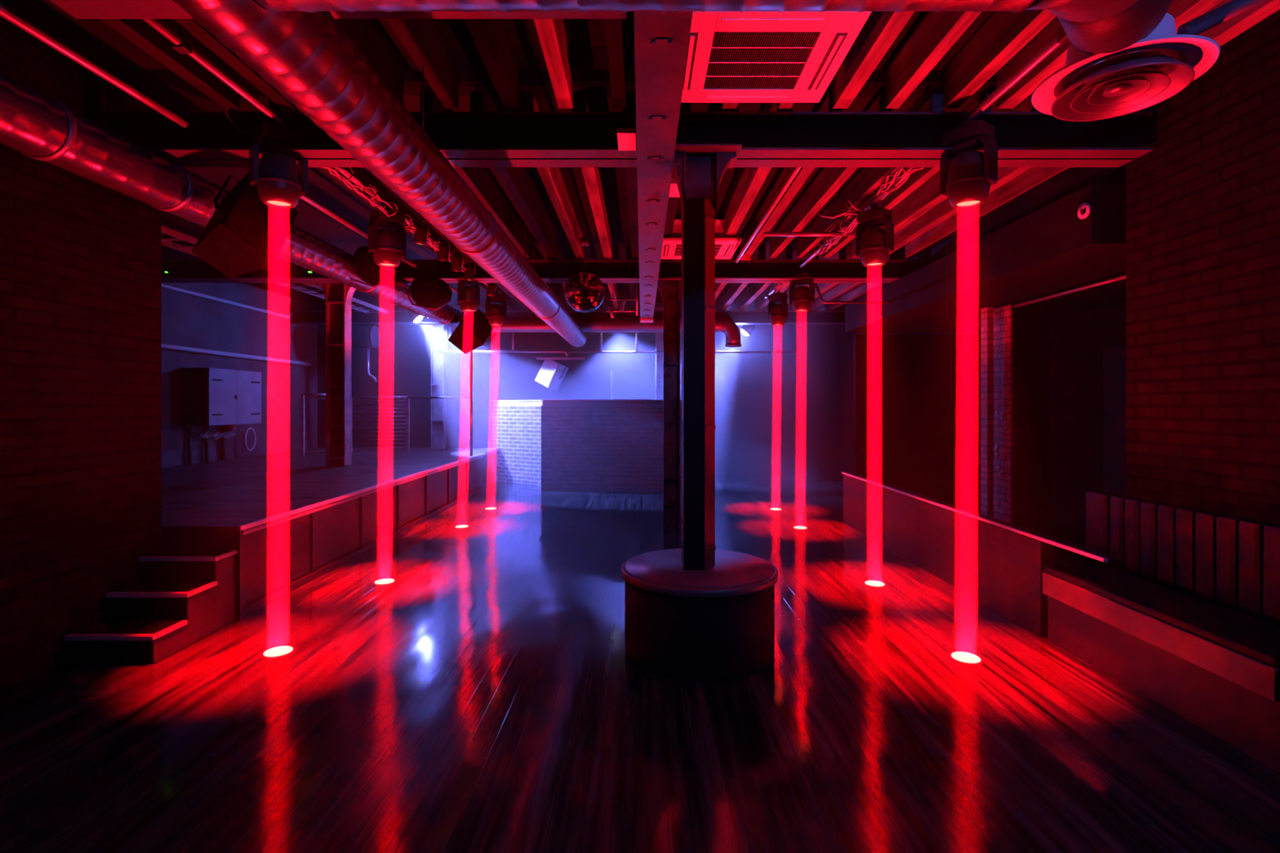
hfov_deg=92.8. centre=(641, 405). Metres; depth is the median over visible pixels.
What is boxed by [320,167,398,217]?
cable bundle
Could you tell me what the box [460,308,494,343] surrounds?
grille
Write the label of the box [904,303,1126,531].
wall
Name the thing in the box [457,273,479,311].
spotlight
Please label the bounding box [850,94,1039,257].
ceiling beam
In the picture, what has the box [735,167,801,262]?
conduit
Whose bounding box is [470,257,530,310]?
ceiling
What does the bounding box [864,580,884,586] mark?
floor light
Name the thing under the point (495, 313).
spotlight
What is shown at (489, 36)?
ceiling beam
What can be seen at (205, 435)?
cable tangle
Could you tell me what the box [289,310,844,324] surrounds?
cross beam
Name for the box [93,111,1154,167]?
cross beam
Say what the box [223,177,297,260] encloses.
grille
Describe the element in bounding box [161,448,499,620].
stage
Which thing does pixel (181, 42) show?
pipe
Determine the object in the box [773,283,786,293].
cable bundle
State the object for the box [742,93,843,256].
ceiling beam
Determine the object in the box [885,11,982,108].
ceiling beam
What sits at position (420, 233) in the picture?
spotlight
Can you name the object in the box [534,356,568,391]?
speaker
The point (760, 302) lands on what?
ceiling beam
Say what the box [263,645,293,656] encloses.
floor light
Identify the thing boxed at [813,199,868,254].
cable bundle
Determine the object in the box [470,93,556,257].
ceiling beam
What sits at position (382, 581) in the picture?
floor light
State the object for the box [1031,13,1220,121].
diffuser
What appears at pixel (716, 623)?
podium
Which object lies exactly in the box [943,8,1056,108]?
ceiling beam
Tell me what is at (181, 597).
steps
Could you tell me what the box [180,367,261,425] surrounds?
upper cabinet
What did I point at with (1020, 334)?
brick pier
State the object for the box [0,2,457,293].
conduit
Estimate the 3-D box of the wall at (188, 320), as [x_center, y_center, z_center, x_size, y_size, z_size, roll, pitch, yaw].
[-6.610,-0.260,5.350,0.120,3.520,13.900,0,0,0]
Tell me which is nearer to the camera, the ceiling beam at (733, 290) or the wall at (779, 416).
the ceiling beam at (733, 290)
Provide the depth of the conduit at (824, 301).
7.63 m
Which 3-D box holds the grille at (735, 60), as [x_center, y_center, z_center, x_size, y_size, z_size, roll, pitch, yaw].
[0.580,-1.736,3.060,0.490,0.027,0.512,0,0,0]
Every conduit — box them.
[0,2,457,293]
[611,371,612,399]
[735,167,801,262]
[763,231,855,236]
[813,283,888,303]
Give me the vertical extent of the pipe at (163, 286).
0.051 m
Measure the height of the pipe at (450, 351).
0.660 m
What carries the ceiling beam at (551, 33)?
attached to the ceiling at (95, 39)
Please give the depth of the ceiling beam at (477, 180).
5.47 m
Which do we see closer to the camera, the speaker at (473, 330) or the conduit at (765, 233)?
the conduit at (765, 233)
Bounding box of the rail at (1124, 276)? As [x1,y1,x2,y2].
[1013,274,1126,307]
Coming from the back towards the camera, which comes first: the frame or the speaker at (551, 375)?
the speaker at (551, 375)
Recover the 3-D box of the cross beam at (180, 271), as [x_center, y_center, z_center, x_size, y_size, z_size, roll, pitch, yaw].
[-0.625,-1.655,7.500,11.830,0.230,0.270,0,0,0]
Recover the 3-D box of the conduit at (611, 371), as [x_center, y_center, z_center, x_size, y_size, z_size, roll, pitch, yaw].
[-0.610,-0.400,12.284,0.020,0.600,0.028,0,0,0]
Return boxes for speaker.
[191,172,297,279]
[448,308,495,354]
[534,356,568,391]
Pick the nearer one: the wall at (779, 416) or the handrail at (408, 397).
the handrail at (408, 397)
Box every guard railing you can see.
[301,393,325,457]
[351,395,409,451]
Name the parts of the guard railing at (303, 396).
post, rail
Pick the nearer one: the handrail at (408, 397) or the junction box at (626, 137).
the junction box at (626, 137)
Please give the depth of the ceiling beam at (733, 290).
9.78 m
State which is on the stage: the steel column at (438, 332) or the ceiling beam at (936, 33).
the steel column at (438, 332)
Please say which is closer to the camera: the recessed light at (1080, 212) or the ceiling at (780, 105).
the ceiling at (780, 105)
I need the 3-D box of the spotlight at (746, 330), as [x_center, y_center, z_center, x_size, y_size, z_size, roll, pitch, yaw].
[2.071,-1.521,11.900,0.294,0.319,0.274,0,0,0]
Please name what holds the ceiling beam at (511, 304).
attached to the ceiling at (95, 39)
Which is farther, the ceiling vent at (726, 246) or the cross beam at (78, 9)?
the ceiling vent at (726, 246)
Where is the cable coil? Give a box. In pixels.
[243,427,256,451]
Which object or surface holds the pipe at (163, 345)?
attached to the wall at (188, 320)
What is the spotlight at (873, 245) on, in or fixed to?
hanging from the pipe at (1061, 37)
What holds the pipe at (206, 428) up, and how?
attached to the wall at (188, 320)
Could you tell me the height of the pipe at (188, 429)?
0.533 m
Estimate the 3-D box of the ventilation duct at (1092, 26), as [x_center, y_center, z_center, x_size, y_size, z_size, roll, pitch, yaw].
[0.463,-1.313,1.641,2.945,0.573,0.802,0,0,-13]
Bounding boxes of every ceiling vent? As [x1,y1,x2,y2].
[661,219,741,259]
[680,11,871,102]
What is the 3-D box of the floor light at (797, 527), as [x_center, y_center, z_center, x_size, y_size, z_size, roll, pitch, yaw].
[1.950,1.497,7.500,0.158,0.006,0.156,0,0,0]
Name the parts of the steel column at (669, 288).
cap plate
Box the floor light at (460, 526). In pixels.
[455,524,468,528]
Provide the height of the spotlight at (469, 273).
0.237 m
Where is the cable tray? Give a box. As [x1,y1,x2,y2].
[161,225,388,314]
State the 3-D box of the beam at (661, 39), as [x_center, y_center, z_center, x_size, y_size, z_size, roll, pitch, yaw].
[0.080,-1.605,6.200,0.220,0.350,8.600,0,0,0]
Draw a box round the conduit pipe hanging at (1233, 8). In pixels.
[1177,0,1269,35]
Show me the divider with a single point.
(1000, 564)
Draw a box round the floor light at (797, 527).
[794,526,806,528]
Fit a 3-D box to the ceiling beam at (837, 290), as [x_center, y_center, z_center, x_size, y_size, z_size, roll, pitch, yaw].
[3.150,-1.901,9.960,0.082,0.233,4.636,0,0,0]
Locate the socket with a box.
[228,426,235,431]
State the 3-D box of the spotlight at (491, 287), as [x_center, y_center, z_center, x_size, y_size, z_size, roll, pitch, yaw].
[-2.026,-1.589,8.177,0.119,0.240,0.162,0,0,-34]
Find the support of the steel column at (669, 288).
on the floor
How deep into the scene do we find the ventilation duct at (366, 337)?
11.43 m
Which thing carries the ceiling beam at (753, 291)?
attached to the ceiling at (95, 39)
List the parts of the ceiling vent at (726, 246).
casing, panel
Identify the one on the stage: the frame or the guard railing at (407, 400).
the guard railing at (407, 400)
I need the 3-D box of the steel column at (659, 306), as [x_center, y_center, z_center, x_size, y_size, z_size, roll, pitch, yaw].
[0.380,-0.250,11.950,0.500,3.500,0.340,0,0,0]
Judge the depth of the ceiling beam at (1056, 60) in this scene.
3.35 m
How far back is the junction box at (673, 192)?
4.30 m
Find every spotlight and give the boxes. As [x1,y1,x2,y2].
[248,115,308,208]
[368,200,406,267]
[406,310,422,323]
[413,217,429,244]
[435,237,450,261]
[450,248,463,271]
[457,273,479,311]
[463,259,475,279]
[485,283,497,296]
[485,287,506,325]
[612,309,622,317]
[740,324,755,336]
[768,288,787,325]
[788,267,814,311]
[855,199,893,266]
[939,111,998,208]
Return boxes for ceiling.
[0,0,1126,306]
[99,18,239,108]
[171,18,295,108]
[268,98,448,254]
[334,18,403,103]
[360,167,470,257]
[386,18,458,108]
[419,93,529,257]
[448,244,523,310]
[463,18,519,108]
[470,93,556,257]
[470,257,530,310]
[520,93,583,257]
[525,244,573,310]
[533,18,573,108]
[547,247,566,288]
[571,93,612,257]
[574,253,604,310]
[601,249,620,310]
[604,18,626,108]
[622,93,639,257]
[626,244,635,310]
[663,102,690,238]
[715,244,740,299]
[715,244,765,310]
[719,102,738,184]
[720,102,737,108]
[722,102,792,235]
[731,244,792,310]
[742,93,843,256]
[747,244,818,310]
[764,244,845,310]
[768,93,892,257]
[777,102,793,108]
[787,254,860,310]
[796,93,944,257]
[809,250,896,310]
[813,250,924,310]
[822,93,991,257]
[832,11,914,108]
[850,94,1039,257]
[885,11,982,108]
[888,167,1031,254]
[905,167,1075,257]
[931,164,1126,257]
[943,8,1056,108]
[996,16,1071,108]
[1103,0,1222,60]
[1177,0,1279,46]
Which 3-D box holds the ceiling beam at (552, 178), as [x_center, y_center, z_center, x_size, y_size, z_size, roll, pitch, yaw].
[-0.746,-1.901,5.650,0.090,0.233,3.416,0,0,0]
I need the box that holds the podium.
[621,548,777,681]
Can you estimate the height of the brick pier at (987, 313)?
2.599 m
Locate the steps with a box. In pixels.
[64,550,237,664]
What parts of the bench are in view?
rail, backrest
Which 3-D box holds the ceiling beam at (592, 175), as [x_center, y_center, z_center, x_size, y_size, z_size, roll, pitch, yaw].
[-0.407,-1.901,5.650,0.098,0.233,3.416,0,0,0]
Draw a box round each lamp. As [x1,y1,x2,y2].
[350,245,396,287]
[406,273,452,310]
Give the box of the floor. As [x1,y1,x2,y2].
[0,480,1279,852]
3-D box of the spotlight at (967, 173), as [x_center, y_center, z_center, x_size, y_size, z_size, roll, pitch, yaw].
[1.944,-1.470,3.630,0.238,0.547,0.296,0,0,-32]
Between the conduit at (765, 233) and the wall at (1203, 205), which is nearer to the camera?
the wall at (1203, 205)
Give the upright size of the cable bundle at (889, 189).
0.182 m
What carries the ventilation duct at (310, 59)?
hanging from the ceiling at (95, 39)
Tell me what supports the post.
on the stage
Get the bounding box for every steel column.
[316,283,355,466]
[431,324,447,448]
[654,302,662,399]
[657,277,681,528]
[670,143,742,569]
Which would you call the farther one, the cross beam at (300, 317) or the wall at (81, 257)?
the cross beam at (300, 317)
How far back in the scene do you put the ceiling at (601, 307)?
11.22 m
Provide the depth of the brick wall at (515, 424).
11.87 m
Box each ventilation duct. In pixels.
[0,72,496,342]
[172,0,586,347]
[253,0,1172,54]
[351,325,380,382]
[491,317,741,347]
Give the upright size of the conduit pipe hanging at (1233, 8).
0.387 m
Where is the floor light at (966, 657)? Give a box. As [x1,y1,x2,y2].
[951,651,980,662]
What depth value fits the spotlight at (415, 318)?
11.11 m
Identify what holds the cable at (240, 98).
hanging from the cross beam at (465, 139)
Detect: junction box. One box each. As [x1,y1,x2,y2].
[617,128,635,151]
[668,177,679,197]
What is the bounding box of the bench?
[1042,491,1279,773]
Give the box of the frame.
[605,283,637,318]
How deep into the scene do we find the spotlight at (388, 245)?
5.12 m
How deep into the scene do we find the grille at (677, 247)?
6.74 m
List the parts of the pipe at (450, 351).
drop rod, drop rod, drop rod, drop rod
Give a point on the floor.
(488, 696)
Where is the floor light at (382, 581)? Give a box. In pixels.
[374,578,394,584]
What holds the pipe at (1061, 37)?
hanging from the ceiling at (95, 39)
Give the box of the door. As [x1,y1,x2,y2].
[1094,336,1126,496]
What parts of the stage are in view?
corner post, panel, frame, panel, edge trim, skirting, rail, panel, panel, panel, panel, panel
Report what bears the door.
in the wall at (1072, 338)
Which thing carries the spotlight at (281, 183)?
hanging from the pipe at (181, 42)
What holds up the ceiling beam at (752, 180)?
attached to the ceiling at (95, 39)
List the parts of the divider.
rail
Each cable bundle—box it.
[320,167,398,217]
[393,208,469,271]
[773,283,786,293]
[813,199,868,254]
[875,167,924,199]
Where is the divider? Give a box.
[841,471,1125,636]
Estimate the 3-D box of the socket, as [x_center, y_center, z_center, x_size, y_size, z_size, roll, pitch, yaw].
[-6.492,0.360,9.660,0.075,0.080,0.080,0,0,0]
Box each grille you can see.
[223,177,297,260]
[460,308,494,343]
[534,360,558,386]
[674,244,722,255]
[703,31,819,88]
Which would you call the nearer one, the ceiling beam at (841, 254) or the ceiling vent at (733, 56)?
the ceiling vent at (733, 56)
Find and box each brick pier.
[981,306,993,517]
[993,304,1048,535]
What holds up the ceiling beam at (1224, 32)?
attached to the ceiling at (95, 39)
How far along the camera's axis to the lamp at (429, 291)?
7.02 m
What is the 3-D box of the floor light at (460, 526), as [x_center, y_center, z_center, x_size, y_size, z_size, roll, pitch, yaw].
[-2.237,1.497,7.570,0.158,0.006,0.156,0,0,0]
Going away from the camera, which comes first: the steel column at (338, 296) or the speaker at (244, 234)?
the speaker at (244, 234)
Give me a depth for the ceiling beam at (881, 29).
3.17 m
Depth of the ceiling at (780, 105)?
3.62 m
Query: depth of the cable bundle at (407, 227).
5.96 m
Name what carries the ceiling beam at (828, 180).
attached to the ceiling at (95, 39)
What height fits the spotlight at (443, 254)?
0.237 m
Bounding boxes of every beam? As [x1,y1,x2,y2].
[49,0,626,18]
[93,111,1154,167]
[161,259,937,283]
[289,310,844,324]
[633,11,693,322]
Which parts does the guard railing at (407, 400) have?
post, rail, post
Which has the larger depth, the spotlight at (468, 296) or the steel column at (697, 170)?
the spotlight at (468, 296)
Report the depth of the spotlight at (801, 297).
7.42 m
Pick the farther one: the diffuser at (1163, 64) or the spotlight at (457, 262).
the spotlight at (457, 262)
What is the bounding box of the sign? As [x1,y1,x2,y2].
[740,254,750,260]
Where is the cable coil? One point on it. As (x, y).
(248, 428)
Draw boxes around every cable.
[224,97,253,137]
[817,203,862,218]
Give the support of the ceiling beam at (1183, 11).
attached to the ceiling at (95, 39)
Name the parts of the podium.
plate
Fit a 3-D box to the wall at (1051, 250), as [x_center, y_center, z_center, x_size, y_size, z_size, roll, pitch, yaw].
[4.195,-1.325,6.750,2.190,0.410,5.100,0,0,0]
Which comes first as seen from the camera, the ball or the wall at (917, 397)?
the ball
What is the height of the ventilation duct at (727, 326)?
0.532 m
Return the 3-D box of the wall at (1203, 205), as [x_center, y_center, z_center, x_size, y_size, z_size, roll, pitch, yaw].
[4.195,-0.255,1.155,2.190,3.510,5.490,0,0,0]
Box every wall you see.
[0,22,161,692]
[161,257,317,467]
[317,306,904,479]
[490,400,542,484]
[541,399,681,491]
[844,183,1126,332]
[853,334,981,502]
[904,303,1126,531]
[1126,9,1279,626]
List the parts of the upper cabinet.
door, door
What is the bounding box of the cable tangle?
[197,431,235,439]
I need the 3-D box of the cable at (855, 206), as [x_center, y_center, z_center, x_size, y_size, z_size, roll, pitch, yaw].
[1.745,-1.809,5.563,0.094,0.240,0.704,0,0,-20]
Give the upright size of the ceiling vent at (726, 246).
0.249 m
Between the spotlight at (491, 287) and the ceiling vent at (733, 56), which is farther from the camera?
the spotlight at (491, 287)
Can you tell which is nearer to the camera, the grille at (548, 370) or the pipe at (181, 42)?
the pipe at (181, 42)
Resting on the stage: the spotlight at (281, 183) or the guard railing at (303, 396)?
the guard railing at (303, 396)
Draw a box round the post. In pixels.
[470,350,472,456]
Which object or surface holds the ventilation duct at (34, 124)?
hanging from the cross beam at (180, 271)
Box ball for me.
[564,237,604,312]
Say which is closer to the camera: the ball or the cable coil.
the ball
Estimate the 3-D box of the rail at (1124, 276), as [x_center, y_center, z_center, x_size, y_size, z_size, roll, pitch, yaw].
[4.040,-1.080,5.600,0.040,0.038,3.200,0,0,0]
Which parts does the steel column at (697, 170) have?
plate, cap plate, plate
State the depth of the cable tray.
8.40 m
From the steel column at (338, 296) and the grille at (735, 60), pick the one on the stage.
the steel column at (338, 296)
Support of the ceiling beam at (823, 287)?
attached to the ceiling at (95, 39)
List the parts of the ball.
motor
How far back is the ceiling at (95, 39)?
4.05 m
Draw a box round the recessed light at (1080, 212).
[1077,202,1090,218]
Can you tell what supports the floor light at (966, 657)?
on the floor
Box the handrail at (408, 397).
[407,395,469,398]
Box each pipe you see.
[142,18,502,293]
[161,283,289,318]
[161,343,311,365]
[186,427,191,464]
[204,426,208,462]
[220,426,225,460]
[434,327,799,359]
[764,25,1071,298]

